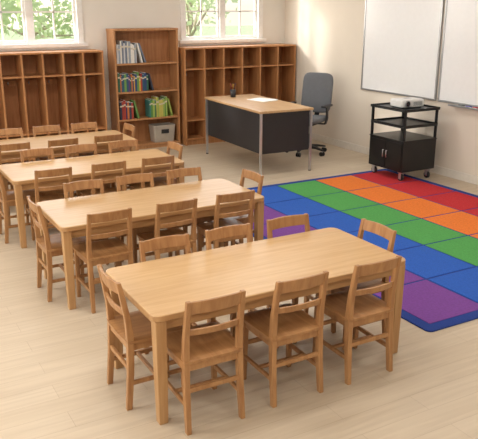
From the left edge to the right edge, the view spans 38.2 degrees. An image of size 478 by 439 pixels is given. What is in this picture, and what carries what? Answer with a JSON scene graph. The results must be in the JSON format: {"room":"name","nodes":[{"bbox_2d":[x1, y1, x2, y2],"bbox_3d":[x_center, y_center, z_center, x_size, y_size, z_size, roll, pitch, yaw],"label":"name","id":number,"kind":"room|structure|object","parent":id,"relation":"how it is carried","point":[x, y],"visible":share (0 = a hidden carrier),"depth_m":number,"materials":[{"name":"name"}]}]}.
{"room":"classroom","nodes":[
{"label":"classroom","id":0,"kind":"room"},
{"bbox_2d":[0,0,284,129],"bbox_3d":[-3.188,-2.256,9.182,8.900,2.900,0.180,-9,19,-28],"label":"wall","id":1,"kind":"structure","parent":0,"point":[98,15],"depth_m":9.91,"materials":[{"name":"beige paint"}]},
{"bbox_2d":[0,0,87,50],"bbox_3d":[-2.796,-2.853,9.133,1.530,1.190,0.160,-9,19,-28],"label":"window","id":2,"kind":"structure","parent":1,"relation":"in","point":[29,42],"depth_m":9.31,"materials":[{"name":"white paint"}]},
{"bbox_2d":[178,0,265,45],"bbox_3d":[-0.256,-3.274,10.499,1.500,1.190,0.160,-9,19,-28],"label":"window","id":3,"kind":"structure","parent":1,"relation":"in","point":[220,38],"depth_m":10.59,"materials":[{"name":"white paint"}]},
{"bbox_2d":[0,139,477,438],"bbox_3d":[-0.251,0.716,4.636,9.100,0.100,12.200,-9,19,-28],"label":"floor","id":4,"kind":"structure","parent":0,"point":[53,357],"depth_m":3.92,"materials":[{"name":"wood"}]},
{"bbox_2d":[0,142,30,190],"bbox_3d":[-2.307,-0.458,7.072,0.344,0.708,0.390,-9,19,-28],"label":"chair","id":5,"kind":"object","parent":4,"relation":"on","point":[17,146],"visible":0.25,"depth_m":6.84,"materials":[{"name":"brown wood"}]},
{"bbox_2d":[0,128,32,189],"bbox_3d":[-2.471,-0.620,7.596,0.344,0.708,0.390,-9,20,-28],"label":"chair","id":6,"kind":"object","parent":4,"relation":"on","point":[10,131],"visible":0.19,"depth_m":7.65,"materials":[{"name":"brown wood"}]},
{"bbox_2d":[0,173,41,243],"bbox_3d":[-1.996,-0.189,6.199,0.390,0.708,0.344,-9,19,-28],"label":"chair","id":7,"kind":"object","parent":4,"relation":"on","point":[7,198],"visible":0.64,"depth_m":6.08,"materials":[{"name":"brown wood"}]},
{"bbox_2d":[20,147,63,222],"bbox_3d":[-1.839,-0.288,6.521,0.344,0.708,0.390,-10,20,-28],"label":"chair","id":8,"kind":"object","parent":4,"relation":"on","point":[38,151],"visible":0.24,"depth_m":6.55,"materials":[{"name":"brown wood"}]},
{"bbox_2d":[29,167,73,240],"bbox_3d":[-1.630,-0.131,6.010,0.344,0.708,0.390,-9,19,-27],"label":"chair","id":9,"kind":"object","parent":4,"relation":"on","point":[59,171],"visible":0.43,"depth_m":5.81,"materials":[{"name":"brown wood"}]},
{"bbox_2d":[32,125,70,160],"bbox_3d":[-2.103,-0.682,7.798,0.344,0.708,0.390,-10,20,-28],"label":"chair","id":10,"kind":"object","parent":4,"relation":"on","point":[46,128],"visible":0.29,"depth_m":7.82,"materials":[{"name":"brown wood"}]},
{"bbox_2d":[0,49,107,160],"bbox_3d":[-2.773,-1.522,9.298,1.920,1.430,0.380,-9,19,-28],"label":"cubby","id":11,"kind":"object","parent":4,"relation":"on","point":[63,88],"visible":0.6,"depth_m":9.43,"materials":[{"name":"brown wood"}]},
{"bbox_2d":[26,196,94,301],"bbox_3d":[-1.285,0.183,4.992,0.390,0.708,0.344,-9,19,-28],"label":"chair","id":12,"kind":"object","parent":4,"relation":"on","point":[51,245],"visible":0.65,"depth_m":4.90,"materials":[{"name":"brown wood"}]},
{"bbox_2d":[48,138,81,195],"bbox_3d":[-1.877,-0.528,7.298,0.344,0.708,0.390,-9,19,-27],"label":"chair","id":13,"kind":"object","parent":4,"relation":"on","point":[62,142],"visible":0.2,"depth_m":7.06,"materials":[{"name":"brown wood"}]},
{"bbox_2d":[0,130,135,158],"bbox_3d":[-1.985,-0.570,7.613,1.590,0.602,0.725,-9,19,-28],"label":"table","id":14,"kind":"object","parent":4,"relation":"on","point":[87,137],"visible":0.42,"depth_m":7.49,"materials":[{"name":"brown wood"}]},
{"bbox_2d":[65,143,110,196],"bbox_3d":[-1.470,-0.351,6.723,0.344,0.708,0.390,-9,19,-28],"label":"chair","id":15,"kind":"object","parent":4,"relation":"on","point":[80,147],"visible":0.21,"depth_m":6.75,"materials":[{"name":"brown wood"}]},
{"bbox_2d":[70,122,108,156],"bbox_3d":[-1.723,-0.744,8.000,0.344,0.708,0.390,-10,20,-29],"label":"chair","id":16,"kind":"object","parent":4,"relation":"on","point":[83,125],"visible":0.25,"depth_m":8.02,"materials":[{"name":"brown wood"}]},
{"bbox_2d":[0,149,184,247],"bbox_3d":[-1.370,-0.235,6.529,1.590,0.602,0.725,-9,19,-28],"label":"table","id":17,"kind":"object","parent":4,"relation":"on","point":[20,175],"visible":0.71,"depth_m":6.28,"materials":[{"name":"brown wood"}]},
{"bbox_2d":[63,179,121,281],"bbox_3d":[-1.127,0.084,5.313,0.344,0.708,0.390,-9,19,-28],"label":"chair","id":18,"kind":"object","parent":4,"relation":"on","point":[97,183],"visible":0.2,"depth_m":5.35,"materials":[{"name":"brown wood"}]},
{"bbox_2d":[73,207,133,313],"bbox_3d":[-0.942,0.238,4.813,0.344,0.708,0.390,-10,20,-29],"label":"chair","id":19,"kind":"object","parent":4,"relation":"on","point":[106,251],"visible":0.91,"depth_m":4.70,"materials":[{"name":"brown wood"}]},
{"bbox_2d":[80,161,126,195],"bbox_3d":[-1.212,-0.200,6.236,0.344,0.708,0.390,-10,20,-28],"label":"chair","id":20,"kind":"object","parent":4,"relation":"on","point":[122,164],"visible":0.3,"depth_m":6.03,"materials":[{"name":"brown wood"}]},
{"bbox_2d":[94,134,122,186],"bbox_3d":[-1.457,-0.596,7.520,0.344,0.708,0.390,-9,20,-28],"label":"chair","id":21,"kind":"object","parent":4,"relation":"on","point":[106,138],"visible":0.18,"depth_m":7.29,"materials":[{"name":"brown wood"}]},
{"bbox_2d":[99,123,134,153],"bbox_3d":[-1.400,-0.724,7.934,0.390,0.708,0.344,-9,19,-28],"label":"chair","id":22,"kind":"object","parent":4,"relation":"on","point":[127,126],"visible":0.17,"depth_m":7.96,"materials":[{"name":"brown wood"}]},
{"bbox_2d":[108,139,140,190],"bbox_3d":[-1.088,-0.412,6.923,0.344,0.708,0.390,-9,19,-27],"label":"chair","id":23,"kind":"object","parent":4,"relation":"on","point":[123,143],"visible":0.13,"depth_m":6.97,"materials":[{"name":"brown wood"}]},
{"bbox_2d":[97,264,182,410],"bbox_3d":[-0.512,0.588,3.680,0.390,0.708,0.344,-9,19,-28],"label":"chair","id":24,"kind":"object","parent":4,"relation":"on","point":[133,329],"visible":0.65,"depth_m":3.59,"materials":[{"name":"brown wood"}]},
{"bbox_2d":[106,28,180,150],"bbox_3d":[-1.372,-1.899,10.054,0.978,1.705,0.300,-9,19,-28],"label":"bookcase","id":25,"kind":"object","parent":4,"relation":"on","point":[159,46],"visible":0.7,"depth_m":10.12,"materials":[{"name":"brown wood"}]},
{"bbox_2d":[119,99,139,119],"bbox_3d":[-1.612,-1.598,9.976,0.292,0.275,0.199,-9,19,-28],"label":"books","id":26,"kind":"object","parent":25,"relation":"in","point":[127,109],"visible":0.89,"depth_m":9.89,"materials":[{"name":"paper"}]},
{"bbox_2d":[116,40,145,63],"bbox_3d":[-1.558,-2.374,9.770,0.437,0.308,0.202,-9,19,-28],"label":"books","id":27,"kind":"object","parent":25,"relation":"in","point":[126,52],"visible":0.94,"depth_m":9.67,"materials":[{"name":"paper"}]},
{"bbox_2d":[117,71,153,91],"bbox_3d":[-1.512,-1.986,9.916,0.540,0.270,0.200,-9,19,-28],"label":"books","id":28,"kind":"object","parent":25,"relation":"in","point":[134,81],"visible":0.95,"depth_m":9.83,"materials":[{"name":"paper"}]},
{"bbox_2d":[145,95,172,117],"bbox_3d":[-1.185,-1.675,10.201,0.369,0.288,0.194,-9,19,-28],"label":"books","id":29,"kind":"object","parent":25,"relation":"in","point":[160,106],"visible":1,"depth_m":10.12,"materials":[{"name":"paper"}]},
{"bbox_2d":[149,122,174,142],"bbox_3d":[-1.151,-1.305,10.355,0.355,0.250,0.232,-9,19,-28],"label":"storage basket","id":30,"kind":"object","parent":25,"relation":"in","point":[159,132],"visible":1,"depth_m":10.27,"materials":[{"name":"plastic"}]},
{"bbox_2d":[116,172,171,262],"bbox_3d":[-0.758,0.022,5.515,0.344,0.708,0.390,-9,19,-28],"label":"chair","id":31,"kind":"object","parent":4,"relation":"on","point":[143,177],"visible":0.2,"depth_m":5.51,"materials":[{"name":"brown wood"}]},
{"bbox_2d":[36,178,263,309],"bbox_3d":[-0.659,0.137,5.322,1.590,0.602,0.725,-9,19,-28],"label":"table","id":32,"kind":"object","parent":4,"relation":"on","point":[68,215],"visible":0.83,"depth_m":5.10,"materials":[{"name":"brown wood"}]},
{"bbox_2d":[129,155,174,189],"bbox_3d":[-0.806,-0.270,6.462,0.344,0.708,0.390,-9,19,-27],"label":"chair","id":33,"kind":"object","parent":4,"relation":"on","point":[166,159],"visible":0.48,"depth_m":6.26,"materials":[{"name":"brown wood"}]},
{"bbox_2d":[145,141,182,183],"bbox_3d":[-0.776,-0.391,6.855,0.390,0.708,0.344,-9,19,-28],"label":"chair","id":34,"kind":"object","parent":4,"relation":"on","point":[173,145],"visible":0.27,"depth_m":6.79,"materials":[{"name":"brown wood"}]},
{"bbox_2d":[137,198,197,260],"bbox_3d":[-0.516,0.167,5.046,0.344,0.708,0.390,-10,20,-29],"label":"chair","id":35,"kind":"object","parent":4,"relation":"on","point":[192,203],"visible":0.53,"depth_m":4.89,"materials":[{"name":"brown wood"}]},
{"bbox_2d":[139,233,215,377],"bbox_3d":[-0.357,0.488,4.005,0.344,0.708,0.390,-9,19,-27],"label":"chair","id":36,"kind":"object","parent":4,"relation":"on","point":[162,242],"visible":0.17,"depth_m":4.05,"materials":[{"name":"brown wood"}]},
{"bbox_2d":[166,167,219,253],"bbox_3d":[-0.380,-0.042,5.721,0.344,0.708,0.390,-9,19,-28],"label":"chair","id":37,"kind":"object","parent":4,"relation":"on","point":[192,171],"visible":0.15,"depth_m":5.75,"materials":[{"name":"brown wood"}]},
{"bbox_2d":[167,289,245,435],"bbox_3d":[-0.188,0.652,3.473,0.344,0.708,0.390,-9,19,-27],"label":"chair","id":38,"kind":"object","parent":4,"relation":"on","point":[192,348],"visible":0.9,"depth_m":3.37,"materials":[{"name":"brown wood"}]},
{"bbox_2d":[196,190,254,251],"bbox_3d":[-0.102,0.096,5.276,0.344,0.708,0.390,-9,19,-27],"label":"chair","id":39,"kind":"object","parent":4,"relation":"on","point":[240,196],"visible":0.45,"depth_m":5.12,"materials":[{"name":"brown wood"}]},
{"bbox_2d":[207,168,263,246],"bbox_3d":[-0.035,-0.024,5.664,0.390,0.708,0.344,-9,19,-28],"label":"chair","id":40,"kind":"object","parent":4,"relation":"on","point":[249,174],"visible":0.19,"depth_m":5.58,"materials":[{"name":"brown wood"}]},
{"bbox_2d":[178,43,295,145],"bbox_3d":[-0.036,-1.976,10.769,1.940,1.430,0.380,-9,19,-28],"label":"cubby","id":41,"kind":"object","parent":4,"relation":"on","point":[266,70],"visible":0.57,"depth_m":10.64,"materials":[{"name":"brown wood"}]},
{"bbox_2d":[205,223,278,360],"bbox_3d":[0.016,0.427,4.200,0.344,0.708,0.390,-9,19,-28],"label":"chair","id":42,"kind":"object","parent":4,"relation":"on","point":[241,229],"visible":0.17,"depth_m":4.24,"materials":[{"name":"brown wood"}]},
{"bbox_2d":[106,228,405,424],"bbox_3d":[0.114,0.541,4.010,1.590,0.602,0.725,-9,19,-28],"label":"table","id":43,"kind":"object","parent":4,"relation":"on","point":[159,289],"visible":0.76,"depth_m":3.83,"materials":[{"name":"brown wood"}]},
{"bbox_2d":[205,94,313,174],"bbox_3d":[0.224,-1.164,9.206,0.760,0.800,1.600,-9,19,-26],"label":"desk","id":44,"kind":"object","parent":4,"relation":"on","point":[278,126],"visible":0.92,"depth_m":8.65,"materials":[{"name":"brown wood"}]},
{"bbox_2d":[230,83,235,96],"bbox_3d":[-0.082,-1.789,9.546,0.088,0.191,0.079,-9,19,-28],"label":"pencil cup","id":45,"kind":"object","parent":44,"relation":"on","point":[232,91],"visible":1,"depth_m":9.53,"materials":[{"name":"plastic"}]},
{"bbox_2d":[247,97,277,101],"bbox_3d":[0.323,-1.612,9.282,0.309,0.008,0.363,-14,22,-39],"label":"paper stack","id":46,"kind":"object","parent":44,"relation":"on","point":[259,98],"visible":1,"depth_m":9.26,"materials":[{"name":"white paper"}]},
{"bbox_2d":[243,271,328,407],"bbox_3d":[0.238,0.580,3.706,0.344,0.708,0.390,-9,19,-28],"label":"chair","id":47,"kind":"object","parent":4,"relation":"on","point":[277,325],"visible":0.98,"depth_m":3.61,"materials":[{"name":"brown wood"}]},
{"bbox_2d":[266,213,335,343],"bbox_3d":[0.395,0.365,4.404,0.344,0.708,0.390,-9,19,-27],"label":"chair","id":48,"kind":"object","parent":4,"relation":"on","point":[301,219],"visible":0.19,"depth_m":4.45,"materials":[{"name":"brown wood"}]},
{"bbox_2d":[286,72,332,156],"bbox_3d":[0.978,-1.481,9.714,0.626,1.106,0.672,10,20,28],"label":"office chair","id":49,"kind":"object","parent":4,"relation":"on","point":[317,89],"visible":0.62,"depth_m":9.78,"materials":[{"name":"fabric"}]},
{"bbox_2d":[316,218,396,349],"bbox_3d":[0.718,0.394,4.308,0.390,0.708,0.344,-9,19,-28],"label":"chair","id":50,"kind":"object","parent":4,"relation":"on","point":[379,229],"visible":0.25,"depth_m":4.24,"materials":[{"name":"brown wood"}]},
{"bbox_2d":[312,255,401,384],"bbox_3d":[0.661,0.513,3.923,0.344,0.708,0.390,-9,19,-28],"label":"chair","id":51,"kind":"object","parent":4,"relation":"on","point":[355,307],"visible":0.88,"depth_m":3.83,"materials":[{"name":"brown wood"}]},
{"bbox_2d":[247,169,477,331],"bbox_3d":[1.552,0.035,6.652,2.870,0.012,3.740,-9,19,-28],"label":"rug","id":52,"kind":"object","parent":4,"relation":"on","point":[436,225],"visible":0.7,"depth_m":6.62,"materials":[{"name":"multicoloured carpet"}]},
{"bbox_2d":[369,102,439,180],"bbox_3d":[1.986,-0.955,8.415,0.555,0.865,0.620,-9,19,-28],"label":"cart","id":53,"kind":"object","parent":4,"relation":"on","point":[401,151],"visible":0.96,"depth_m":8.25,"materials":[{"name":"black metal"}]},
{"bbox_2d":[390,97,423,108],"bbox_3d":[2.015,-1.397,8.261,0.340,0.102,0.258,-8,19,-24],"label":"projector","id":54,"kind":"object","parent":53,"relation":"on","point":[403,102],"visible":1,"depth_m":8.18,"materials":[{"name":"plastic"}]},
{"bbox_2d":[284,0,477,175],"bbox_3d":[3.651,-1.378,6.336,0.100,2.900,12.080,-9,19,-28],"label":"wall","id":55,"kind":"structure","parent":0,"point":[327,35],"depth_m":9.85,"materials":[{"name":"beige paint"}]},
{"bbox_2d":[312,133,477,184],"bbox_3d":[3.646,-0.009,6.646,0.014,0.100,11.900,-9,19,-28],"label":"baseboard","id":56,"kind":"structure","parent":55,"relation":"attached to","point":[469,178],"depth_m":9.72,"materials":[{"name":"paint"}]},
{"bbox_2d":[361,0,444,100],"bbox_3d":[2.063,-2.231,8.890,0.024,1.235,1.430,-9,19,-28],"label":"whiteboard","id":57,"kind":"object","parent":55,"relation":"attached to","point":[402,38],"visible":1,"depth_m":8.83,"materials":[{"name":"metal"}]},
{"bbox_2d":[437,0,477,106],"bbox_3d":[2.926,-1.779,7.424,0.024,1.235,2.010,-9,19,-28],"label":"whiteboard","id":58,"kind":"object","parent":55,"relation":"attached to","point":[458,78],"visible":1,"depth_m":8.03,"materials":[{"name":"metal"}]},
{"bbox_2d":[448,104,477,110],"bbox_3d":[2.882,-1.188,7.616,0.092,0.038,1.470,-9,19,-28],"label":"marker tray","id":59,"kind":"object","parent":55,"relation":"attached to","point":[452,105],"visible":1,"depth_m":8.00,"materials":[{"name":"metal"}]},
{"label":"outside","id":60,"kind":"structure","parent":0,"visible":0},
{"bbox_2d":[0,25,253,39],"bbox_3d":[-0.659,-11.408,44.124,56.500,0.100,60.000,-9,19,-28],"label":"lawn","id":61,"kind":"structure","parent":60,"point":[229,30],"depth_m":57.03,"materials":[{"name":"green plant"}]},
{"bbox_2d":[0,0,40,37],"bbox_3d":[-6.820,-4.765,16.514,3.649,3.471,4.230,13,21,35],"label":"tree","id":62,"kind":"object","parent":61,"relation":"on","point":[10,6],"visible":0.66,"depth_m":16.69,"materials":[{"name":"green plant"}]},
{"bbox_2d":[0,0,73,39],"bbox_3d":[-6.268,-6.648,21.466,4.640,4.151,4.638,-9,19,-28],"label":"tree","id":63,"kind":"object","parent":61,"relation":"on","point":[41,20],"visible":0.39,"depth_m":21.37,"materials":[{"name":"green plant"}]},
{"bbox_2d":[185,0,237,35],"bbox_3d":[-1.629,-6.945,22.667,3.789,4.011,4.927,5,18,15],"label":"tree","id":64,"kind":"object","parent":61,"relation":"on","point":[191,27],"visible":0.3,"depth_m":22.23,"materials":[{"name":"green plant"}]}
]}

